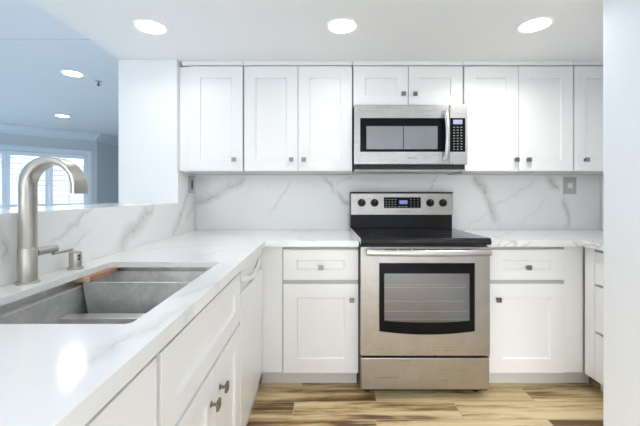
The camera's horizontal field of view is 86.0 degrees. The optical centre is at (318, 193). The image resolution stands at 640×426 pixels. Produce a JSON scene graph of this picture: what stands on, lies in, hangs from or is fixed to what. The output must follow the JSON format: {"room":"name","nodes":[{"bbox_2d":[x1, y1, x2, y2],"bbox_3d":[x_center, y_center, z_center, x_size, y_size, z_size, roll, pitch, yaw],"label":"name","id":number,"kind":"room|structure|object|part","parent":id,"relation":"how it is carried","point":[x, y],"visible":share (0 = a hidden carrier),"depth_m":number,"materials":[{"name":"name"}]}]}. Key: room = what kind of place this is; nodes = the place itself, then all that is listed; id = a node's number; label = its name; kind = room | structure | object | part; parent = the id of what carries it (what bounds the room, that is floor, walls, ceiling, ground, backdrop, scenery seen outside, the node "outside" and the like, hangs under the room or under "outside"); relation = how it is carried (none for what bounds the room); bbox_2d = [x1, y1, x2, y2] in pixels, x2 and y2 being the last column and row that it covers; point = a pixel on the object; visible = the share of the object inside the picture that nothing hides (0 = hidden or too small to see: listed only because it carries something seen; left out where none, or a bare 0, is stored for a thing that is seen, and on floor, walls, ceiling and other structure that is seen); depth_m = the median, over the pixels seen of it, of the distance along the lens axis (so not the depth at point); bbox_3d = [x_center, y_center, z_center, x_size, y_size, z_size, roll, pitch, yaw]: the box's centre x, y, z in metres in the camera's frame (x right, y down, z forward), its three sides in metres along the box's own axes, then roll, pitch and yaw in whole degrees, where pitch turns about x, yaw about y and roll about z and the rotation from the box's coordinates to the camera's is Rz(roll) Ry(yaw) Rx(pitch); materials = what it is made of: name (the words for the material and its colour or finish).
{"room":"kitchen","nodes":[
{"label":"kitchen","id":0,"kind":"room"},
{"bbox_2d":[0,154,15,203],"bbox_3d":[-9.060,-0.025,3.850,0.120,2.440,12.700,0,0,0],"label":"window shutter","id":1,"kind":"structure","parent":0,"point":[12,160],"depth_m":10.05,"materials":[{"name":"paint"}]},
{"bbox_2d":[0,123,100,203],"bbox_3d":[-6.947,-0.025,4.925,6.515,2.440,0.261,0,0,-43],"label":"wall","id":2,"kind":"structure","parent":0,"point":[5,138],"depth_m":6.59,"materials":[{"name":"paint"}]},
{"bbox_2d":[0,150,5,207],"bbox_3d":[-5.840,-0.260,5.954,0.606,1.042,0.096,0,0,-43],"label":"window shutter","id":3,"kind":"object","parent":2,"relation":"attached to","point":[3,152],"visible":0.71,"depth_m":6.13,"materials":[{"name":"paint"}]},
{"bbox_2d":[6,151,48,207],"bbox_3d":[-5.392,-0.260,6.372,0.606,1.042,0.096,0,0,-43],"label":"window shutter","id":4,"kind":"object","parent":2,"relation":"attached to","point":[8,153],"visible":0.58,"depth_m":6.27,"materials":[{"name":"paint"}]},
{"bbox_2d":[0,144,92,203],"bbox_3d":[-5.627,-0.285,6.175,2.640,1.200,0.165,0,0,-43],"label":"window","id":5,"kind":"structure","parent":2,"relation":"attached to","point":[88,153],"depth_m":6.72,"materials":[{"name":"paint"}]},
{"bbox_2d":[49,153,86,205],"bbox_3d":[-4.945,-0.260,6.790,0.606,1.042,0.096,0,0,-43],"label":"window shutter","id":6,"kind":"object","parent":2,"relation":"attached to","point":[51,170],"visible":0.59,"depth_m":6.70,"materials":[{"name":"paint"}]},
{"bbox_2d":[0,0,118,137],"bbox_3d":[-5.183,-1.275,3.850,7.634,0.060,12.700,0,0,0],"label":"ceiling","id":7,"kind":"structure","parent":0,"point":[35,45],"depth_m":3.63,"materials":[{"name":"paint"}]},
{"bbox_2d":[54,114,69,117],"bbox_3d":[-4.086,-1.242,5.475,0.214,0.006,0.214,0,0,0],"label":"recessed light","id":8,"kind":"object","parent":7,"relation":"in","point":[56,115],"visible":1,"depth_m":5.49,"materials":[{"name":"white plastic"}]},
{"bbox_2d":[60,70,84,76],"bbox_3d":[-2.542,-1.242,3.544,0.214,0.006,0.214,0,0,0],"label":"recessed light","id":9,"kind":"object","parent":7,"relation":"in","point":[71,73],"visible":1,"depth_m":3.53,"materials":[{"name":"white plastic"}]},
{"bbox_2d":[63,71,81,76],"bbox_3d":[-2.542,-1.242,3.544,0.166,0.004,0.166,0,0,-26],"label":"diffuser","id":10,"kind":"object","parent":9,"relation":"attached to","point":[68,73],"depth_m":3.53,"materials":[{"name":"white plastic"}]},
{"bbox_2d":[0,171,195,286],"bbox_3d":[-0.969,0.061,1.050,0.020,0.436,3.300,0,0,0],"label":"wall","id":11,"kind":"structure","parent":0,"point":[97,235],"depth_m":1.50,"materials":[{"name":"stone"}]},
{"bbox_2d":[189,176,193,192],"bbox_3d":[-0.953,-0.070,2.575,0.012,0.128,0.096,0,0,0],"label":"outlet plate","id":12,"kind":"object","parent":11,"relation":"attached to","point":[191,178],"visible":1,"depth_m":2.56,"materials":[{"name":"plastic"}]},
{"bbox_2d":[97,141,118,203],"bbox_3d":[-4.500,-0.025,8.749,0.150,2.440,3.300,0,0,6],"label":"wall","id":13,"kind":"structure","parent":0,"point":[107,154],"depth_m":7.41,"materials":[{"name":"paint"}]},
{"bbox_2d":[95,133,118,145],"bbox_3d":[-4.374,-1.167,8.707,0.111,0.155,3.360,0,0,6],"label":"crown molding","id":14,"kind":"structure","parent":13,"relation":"attached to","point":[104,138],"depth_m":7.35,"materials":[{"name":"paint"}]},
{"bbox_2d":[119,59,193,235],"bbox_3d":[-1.167,0.138,2.520,0.399,2.115,0.360,0,0,0],"label":"wall","id":15,"kind":"structure","parent":0,"point":[149,89],"depth_m":2.34,"materials":[{"name":"paint"}]},
{"bbox_2d":[31,0,602,63],"bbox_3d":[0.497,-1.113,0.510,3.726,0.385,4.620,0,0,0],"label":"ceiling","id":16,"kind":"structure","parent":0,"point":[199,30],"depth_m":1.93,"materials":[{"name":"paint"}]},
{"bbox_2d":[132,18,168,35],"bbox_3d":[-0.923,-0.917,1.890,0.184,0.006,0.184,0,0,0],"label":"recessed light","id":17,"kind":"object","parent":16,"relation":"in","point":[148,26],"visible":1,"depth_m":1.88,"materials":[{"name":"white plastic"}]},
{"bbox_2d":[136,21,164,33],"bbox_3d":[-0.923,-0.917,1.890,0.143,0.004,0.143,0,0,19],"label":"diffuser","id":18,"kind":"object","parent":17,"relation":"attached to","point":[148,27],"depth_m":1.89,"materials":[{"name":"white plastic"}]},
{"bbox_2d":[325,17,358,34],"bbox_3d":[0.129,-0.917,1.878,0.184,0.006,0.184,0,0,0],"label":"recessed light","id":19,"kind":"object","parent":16,"relation":"in","point":[342,25],"visible":1,"depth_m":1.87,"materials":[{"name":"white plastic"}]},
{"bbox_2d":[329,20,354,32],"bbox_3d":[0.129,-0.917,1.878,0.143,0.004,0.143,0,0,-41],"label":"diffuser","id":20,"kind":"object","parent":19,"relation":"attached to","point":[335,26],"depth_m":1.87,"materials":[{"name":"white plastic"}]},
{"bbox_2d":[516,16,555,33],"bbox_3d":[1.179,-0.917,1.867,0.184,0.006,0.184,0,0,0],"label":"recessed light","id":21,"kind":"object","parent":16,"relation":"in","point":[537,24],"visible":1,"depth_m":1.85,"materials":[{"name":"white plastic"}]},
{"bbox_2d":[520,19,550,31],"bbox_3d":[1.179,-0.917,1.867,0.143,0.004,0.143,0,0,-19],"label":"diffuser","id":22,"kind":"object","parent":21,"relation":"attached to","point":[531,25],"depth_m":1.86,"materials":[{"name":"white plastic"}]},
{"bbox_2d":[196,174,599,229],"bbox_3d":[0.621,0.051,2.690,3.155,0.456,0.020,0,0,0],"label":"wall","id":23,"kind":"structure","parent":0,"point":[223,202],"depth_m":2.68,"materials":[{"name":"stone"}]},
{"bbox_2d":[180,61,249,174],"bbox_3d":[-0.743,-0.533,2.516,0.444,0.773,0.352,0,0,0],"label":"upper cabinet","id":24,"kind":"object","parent":23,"relation":"attached to","point":[211,92],"visible":0.98,"depth_m":2.38,"materials":[{"name":"white paint"}]},
{"bbox_3d":[-0.733,-0.905,2.533,0.424,0.028,0.319,0,0,0],"label":"rail","id":25,"kind":"part","parent":24,"relation":"part of","materials":[{"name":"white paint"}]},
{"bbox_2d":[244,61,351,174],"bbox_3d":[-0.141,-0.533,2.516,0.751,0.773,0.352,0,0,0],"label":"upper cabinet","id":26,"kind":"object","parent":23,"relation":"attached to","point":[298,114],"visible":1,"depth_m":2.37,"materials":[{"name":"white paint"}]},
{"bbox_3d":[-0.329,-0.521,2.380,0.370,0.723,0.020,0,0,0],"label":"door","id":27,"kind":"part","parent":26,"relation":"part of","materials":[{"name":"white paint"}]},
{"bbox_3d":[-0.141,-0.905,2.533,0.751,0.028,0.319,0,0,0],"label":"rail","id":28,"kind":"part","parent":26,"relation":"part of","materials":[{"name":"white paint"}]},
{"bbox_3d":[0.046,-0.521,2.380,0.371,0.723,0.020,0,0,0],"label":"door","id":29,"kind":"part","parent":26,"relation":"part of","materials":[{"name":"white paint"}]},
{"bbox_2d":[447,61,572,174],"bbox_3d":[1.383,-0.533,2.516,0.758,0.773,0.352,0,0,0],"label":"upper cabinet","id":30,"kind":"object","parent":23,"relation":"attached to","point":[520,113],"visible":1,"depth_m":2.37,"materials":[{"name":"white paint"}]},
{"bbox_3d":[1.194,-0.521,2.380,0.371,0.723,0.020,0,0,0],"label":"door","id":31,"kind":"part","parent":30,"relation":"part of","materials":[{"name":"white paint"}]},
{"bbox_3d":[1.383,-0.905,2.533,0.758,0.028,0.319,0,0,0],"label":"rail","id":32,"kind":"part","parent":30,"relation":"part of","materials":[{"name":"white paint"}]},
{"bbox_3d":[1.571,-0.521,2.380,0.374,0.723,0.020,0,0,0],"label":"door","id":33,"kind":"part","parent":30,"relation":"part of","materials":[{"name":"white paint"}]},
{"bbox_2d":[563,177,575,193],"bbox_3d":[1.961,-0.066,2.675,0.100,0.132,0.009,0,0,0],"label":"switch plate","id":34,"kind":"object","parent":23,"relation":"attached to","point":[569,183],"visible":1,"depth_m":2.67,"materials":[{"name":"white plastic"}]},
{"bbox_2d":[552,61,602,174],"bbox_3d":[1.982,-0.533,2.516,0.430,0.773,0.352,0,0,0],"label":"upper cabinet","id":35,"kind":"object","parent":23,"relation":"attached to","point":[587,75],"visible":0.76,"depth_m":2.37,"materials":[{"name":"white paint"}]},
{"bbox_3d":[1.982,-0.905,2.533,0.430,0.028,0.319,0,0,0],"label":"rail","id":36,"kind":"part","parent":35,"relation":"part of","materials":[{"name":"white paint"}]},
{"bbox_3d":[1.958,-0.521,2.380,0.375,0.723,0.020,0,0,0],"label":"door","id":37,"kind":"part","parent":35,"relation":"part of","materials":[{"name":"white paint"}]},
{"bbox_2d":[247,373,602,425],"bbox_3d":[1.550,1.220,1.210,5.900,0.050,3.220,0,0,0],"label":"floor","id":38,"kind":"structure","parent":0,"point":[275,404],"depth_m":1.94,"materials":[{"name":"brown wood"}]},
{"bbox_2d":[84,357,156,425],"bbox_3d":[-0.646,0.756,0.231,0.607,0.878,1.022,0,0,0],"label":"base cabinet","id":39,"kind":"object","parent":38,"relation":"on","point":[135,404],"visible":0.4,"depth_m":0.64,"materials":[{"name":"white paint"}]},
{"bbox_2d":[154,273,239,425],"bbox_3d":[-0.631,0.749,1.093,0.637,0.890,0.819,0,0,0],"label":"base cabinet","id":40,"kind":"object","parent":38,"relation":"on","point":[198,369],"visible":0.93,"depth_m":1.05,"materials":[{"name":"white paint"}]},
{"bbox_2d":[0,230,358,425],"bbox_3d":[-0.358,0.298,1.190,1.199,0.036,2.979,0,0,0],"label":"countertop","id":41,"kind":"structure","parent":40,"relation":"on","point":[51,374],"depth_m":0.69,"materials":[{"name":"stone"}]},
{"bbox_2d":[14,156,87,285],"bbox_3d":[-0.847,0.082,1.153,0.202,0.397,0.211,0,0,0],"label":"faucet","id":42,"kind":"object","parent":41,"relation":"on","point":[28,251],"visible":1,"depth_m":1.06,"materials":[{"name":"silver metal"}]},
{"bbox_3d":[-0.843,0.025,1.080,0.195,0.285,0.065,0,0,0],"label":"spout","id":43,"kind":"part","parent":42,"relation":"part of","materials":[{"name":"silver metal"}]},
{"bbox_3d":[-0.904,0.203,1.213,0.011,0.013,0.090,0,0,0],"label":"lever","id":44,"kind":"part","parent":42,"relation":"part of","materials":[{"name":"silver metal"}]},
{"bbox_2d":[67,251,83,269],"bbox_3d":[-0.910,0.248,1.285,0.053,0.064,0.053,0,0,0],"label":"air gap","id":45,"kind":"object","parent":41,"relation":"on","point":[75,257],"visible":0.99,"depth_m":1.27,"materials":[{"name":"silver metal"}]},
{"bbox_2d":[0,267,211,323],"bbox_3d":[-0.646,0.416,1.081,0.532,0.228,0.757,0,0,0],"label":"sink","id":46,"kind":"object","parent":41,"relation":"in","point":[66,302],"visible":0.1,"depth_m":1.15,"materials":[{"name":"silver metal"}]},
{"bbox_3d":[-0.646,0.473,1.321,0.452,0.113,0.249,0,0,0],"label":"bowl","id":47,"kind":"part","parent":46,"relation":"part of","materials":[{"name":"silver metal"}]},
{"bbox_3d":[-0.646,0.473,0.934,0.452,0.113,0.432,0,0,0],"label":"bowl","id":48,"kind":"part","parent":46,"relation":"part of","materials":[{"name":"silver metal"}]},
{"bbox_2d":[72,267,205,312],"bbox_3d":[-0.646,0.377,1.339,0.505,0.149,0.189,0,0,0],"label":"sink basin","id":49,"kind":"object","parent":46,"relation":"in","point":[109,290],"visible":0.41,"depth_m":1.26,"materials":[{"name":"silver metal"}]},
{"bbox_3d":[-0.865,0.312,1.250,0.062,0.018,0.012,0,0,0],"label":"handle","id":50,"kind":"part","parent":49,"relation":"part of","materials":[{"name":"brown wood"}]},
{"bbox_3d":[-0.865,0.312,1.340,0.066,0.019,0.168,0,0,0],"label":"wooden handle","id":51,"kind":"part","parent":49,"relation":"part of","materials":[{"name":"brown wood"}]},
{"bbox_3d":[-0.353,0.826,0.943,0.020,0.514,0.390,0,0,0],"label":"door","id":52,"kind":"part","parent":40,"relation":"part of","materials":[{"name":"white paint"}]},
{"bbox_3d":[-0.328,0.669,1.090,0.030,0.029,0.029,0,0,0],"label":"knob","id":53,"kind":"part","parent":40,"relation":"part of","materials":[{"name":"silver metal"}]},
{"bbox_3d":[-0.328,0.669,1.190,0.030,0.029,0.029,0,0,0],"label":"knob","id":54,"kind":"part","parent":40,"relation":"part of","materials":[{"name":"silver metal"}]},
{"bbox_3d":[-0.353,0.826,1.320,0.020,0.514,0.358,0,0,0],"label":"door","id":55,"kind":"part","parent":40,"relation":"part of","materials":[{"name":"white paint"}]},
{"bbox_2d":[238,249,262,425],"bbox_3d":[-0.633,0.757,1.798,0.604,0.876,0.575,0,0,0],"label":"dishwasher","id":56,"kind":"object","parent":38,"relation":"on","point":[250,322],"visible":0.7,"depth_m":1.72,"materials":[{"name":"white metal"}]},
{"bbox_3d":[-0.346,0.403,1.798,0.030,0.064,0.483,0,0,0],"label":"handle","id":57,"kind":"part","parent":56,"relation":"part of","materials":[{"name":"white ceramic"}]},
{"bbox_3d":[-0.351,0.385,1.798,0.025,0.126,0.575,0,0,0],"label":"control panel","id":58,"kind":"part","parent":56,"relation":"part of","materials":[{"name":"white ceramic"}]},
{"bbox_2d":[260,247,357,382],"bbox_3d":[-0.061,0.755,2.374,0.604,0.878,0.648,0,0,0],"label":"base cabinet","id":59,"kind":"object","parent":38,"relation":"on","point":[310,294],"visible":1,"depth_m":2.09,"materials":[{"name":"white paint"}]},
{"bbox_3d":[-0.291,0.702,2.096,0.143,0.770,0.012,0,0,0],"label":"filler panel","id":60,"kind":"part","parent":59,"relation":"part of","materials":[{"name":"white paint"}]},
{"bbox_3d":[0.014,0.430,2.090,0.455,0.182,0.020,0,0,0],"label":"drawer","id":61,"kind":"part","parent":59,"relation":"part of","materials":[{"name":"white paint"}]},
{"bbox_3d":[0.014,0.816,2.090,0.455,0.540,0.020,0,0,0],"label":"door","id":62,"kind":"part","parent":59,"relation":"part of","materials":[{"name":"white paint"}]},
{"bbox_2d":[349,192,491,391],"bbox_3d":[0.622,0.590,2.296,0.766,1.210,0.719,0,0,0],"label":"range","id":63,"kind":"object","parent":38,"relation":"on","point":[424,282],"visible":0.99,"depth_m":2.00,"materials":[{"name":"metal"}]},
{"bbox_3d":[0.243,0.269,2.292,0.003,0.020,0.565,0,0,0],"label":"trim","id":64,"kind":"part","parent":63,"relation":"part of","materials":[{"name":"metal"}]},
{"bbox_3d":[0.321,0.065,2.539,0.058,0.058,0.026,0,0,0],"label":"burner knob","id":65,"kind":"part","parent":63,"relation":"part of","materials":[{"name":"black plastic"}]},
{"bbox_3d":[0.417,0.065,2.539,0.058,0.058,0.026,0,0,0],"label":"burner knob","id":66,"kind":"part","parent":63,"relation":"part of","materials":[{"name":"black plastic"}]},
{"bbox_3d":[0.624,0.064,2.552,0.274,0.080,0.008,0,0,0],"label":"control panel","id":67,"kind":"part","parent":63,"relation":"part of","materials":[{"name":"black glass"}]},
{"bbox_2d":[351,228,490,244],"bbox_3d":[0.624,0.275,2.280,0.757,0.040,0.591,0,0,0],"label":"cooktop","id":68,"kind":"object","parent":63,"relation":"in","point":[366,236],"depth_m":2.06,"materials":[{"name":"glass"}]},
{"bbox_3d":[0.624,1.050,2.021,0.749,0.185,0.037,0,0,0],"label":"storage drawer","id":69,"kind":"part","parent":63,"relation":"part of","materials":[{"name":"silver metal"}]},
{"bbox_3d":[0.624,0.626,2.019,0.751,0.632,0.038,0,0,0],"label":"oven door","id":70,"kind":"part","parent":63,"relation":"part of","materials":[{"name":"silver metal"}]},
{"bbox_2d":[384,274,467,321],"bbox_3d":[0.632,0.605,2.039,0.525,0.311,0.001,0,0,0],"label":"oven window","id":71,"kind":"structure","parent":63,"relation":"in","point":[407,297],"depth_m":2.04,"materials":[{"name":"glass"}]},
{"bbox_3d":[0.632,0.338,1.956,0.711,0.034,0.040,0,0,0],"label":"handle","id":72,"kind":"part","parent":63,"relation":"part of","materials":[{"name":"metal"}]},
{"bbox_3d":[0.830,0.065,2.539,0.058,0.058,0.026,0,0,0],"label":"burner knob","id":73,"kind":"part","parent":63,"relation":"part of","materials":[{"name":"black plastic"}]},
{"bbox_3d":[0.926,0.065,2.539,0.058,0.058,0.026,0,0,0],"label":"burner knob","id":74,"kind":"part","parent":63,"relation":"part of","materials":[{"name":"black plastic"}]},
{"bbox_2d":[487,247,588,382],"bbox_3d":[1.359,0.755,2.374,0.702,0.878,0.648,0,0,0],"label":"base cabinet","id":75,"kind":"object","parent":38,"relation":"on","point":[537,294],"visible":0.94,"depth_m":2.09,"materials":[{"name":"white paint"}]},
{"bbox_3d":[1.263,0.816,2.090,0.458,0.540,0.020,0,0,0],"label":"door","id":76,"kind":"part","parent":75,"relation":"part of","materials":[{"name":"white paint"}]},
{"bbox_3d":[1.263,0.430,2.090,0.458,0.182,0.020,0,0,0],"label":"drawer","id":77,"kind":"part","parent":75,"relation":"part of","materials":[{"name":"white paint"}]},
{"bbox_2d":[461,230,602,250],"bbox_3d":[1.603,0.298,2.090,1.191,0.036,1.178,0,0,0],"label":"countertop","id":78,"kind":"structure","parent":75,"relation":"on","point":[593,239],"depth_m":2.16,"materials":[{"name":"stone"}]},
{"bbox_3d":[1.553,0.702,2.096,0.114,0.770,0.012,0,0,0],"label":"filler panel","id":79,"kind":"part","parent":75,"relation":"part of","materials":[{"name":"white paint"}]},
{"bbox_2d":[585,247,602,392],"bbox_3d":[1.889,0.755,1.794,0.615,0.878,0.573,0,0,0],"label":"base cabinet","id":80,"kind":"object","parent":38,"relation":"on","point":[593,257],"visible":0.15,"depth_m":2.00,"materials":[{"name":"white paint"}]},
{"bbox_3d":[1.623,0.701,2.039,0.022,0.768,0.072,0,0,0],"label":"filler panel","id":81,"kind":"part","parent":80,"relation":"part of","materials":[{"name":"white paint"}]},
{"bbox_3d":[1.622,0.948,1.755,0.020,0.274,0.490,0,0,0],"label":"drawer","id":82,"kind":"part","parent":80,"relation":"part of","materials":[{"name":"white paint"}]},
{"bbox_3d":[1.622,0.667,1.755,0.020,0.260,0.490,0,0,0],"label":"drawer","id":83,"kind":"part","parent":80,"relation":"part of","materials":[{"name":"white paint"}]},
{"bbox_3d":[1.622,0.430,1.755,0.020,0.185,0.490,0,0,0],"label":"drawer","id":84,"kind":"part","parent":80,"relation":"part of","materials":[{"name":"white paint"}]},
{"bbox_2d":[600,175,602,229],"bbox_3d":[2.210,0.061,2.091,0.020,0.436,1.179,0,0,0],"label":"wall","id":85,"kind":"structure","parent":0,"point":[601,176],"depth_m":2.67,"materials":[{"name":"paint"}]},
{"bbox_2d":[603,0,639,425],"bbox_3d":[1.802,0.138,0.000,1.116,2.115,3.000,0,0,0],"label":"wall","id":86,"kind":"structure","parent":0,"point":[621,18],"depth_m":1.41,"materials":[{"name":"white paint"}]},
{"bbox_3d":[-1.172,0.639,0.870,0.387,1.111,2.940,0,0,0],"label":"wall","id":87,"kind":"structure","parent":0,"visible":0},
{"bbox_2d":[0,203,177,221],"bbox_3d":[-1.172,0.071,0.870,0.426,0.023,2.940,0,0,0],"label":"bar ledge","id":88,"kind":"object","parent":87,"relation":"on","point":[9,213],"visible":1,"depth_m":1.52,"materials":[{"name":"stone"}]},
{"bbox_3d":[0.497,0.137,2.760,3.726,2.115,0.120,0,0,0],"label":"wall","id":89,"kind":"structure","parent":0,"visible":0},
{"bbox_2d":[352,61,462,109],"bbox_3d":[0.619,-0.764,2.516,0.759,0.311,0.352,0,0,0],"label":"upper cabinet","id":90,"kind":"object","parent":89,"relation":"attached to","point":[373,82],"visible":0.94,"depth_m":2.37,"materials":[{"name":"white paint"}]},
{"bbox_3d":[0.430,-0.745,2.380,0.376,0.274,0.020,0,0,0],"label":"door","id":91,"kind":"part","parent":90,"relation":"part of","materials":[{"name":"white paint"}]},
{"bbox_3d":[0.619,-0.905,2.533,0.759,0.028,0.319,0,0,0],"label":"rail","id":92,"kind":"part","parent":90,"relation":"part of","materials":[{"name":"white paint"}]},
{"bbox_2d":[351,105,466,173],"bbox_3d":[0.620,-0.377,2.459,0.759,0.445,0.439,0,0,0],"label":"microwave","id":93,"kind":"object","parent":90,"relation":"attached to","point":[386,139],"visible":1,"depth_m":2.30,"materials":[{"name":"metal"}]},
{"bbox_3d":[0.620,-0.160,2.495,0.751,0.012,0.350,0,0,0],"label":"plate","id":94,"kind":"part","parent":93,"relation":"part of","materials":[{"name":"silver metal"}]},
{"bbox_3d":[0.848,-0.390,2.265,0.027,0.337,0.052,0,0,0],"label":"handle","id":95,"kind":"part","parent":93,"relation":"part of","materials":[{"name":"metal"}]},
{"bbox_3d":[0.933,-0.396,2.300,0.103,0.227,0.005,0,0,0],"label":"control panel","id":96,"kind":"part","parent":93,"relation":"part of","materials":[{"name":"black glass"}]},
{"bbox_3d":[0.809,-0.745,2.380,0.373,0.274,0.020,0,0,0],"label":"door","id":97,"kind":"part","parent":90,"relation":"part of","materials":[{"name":"white paint"}]}
]}

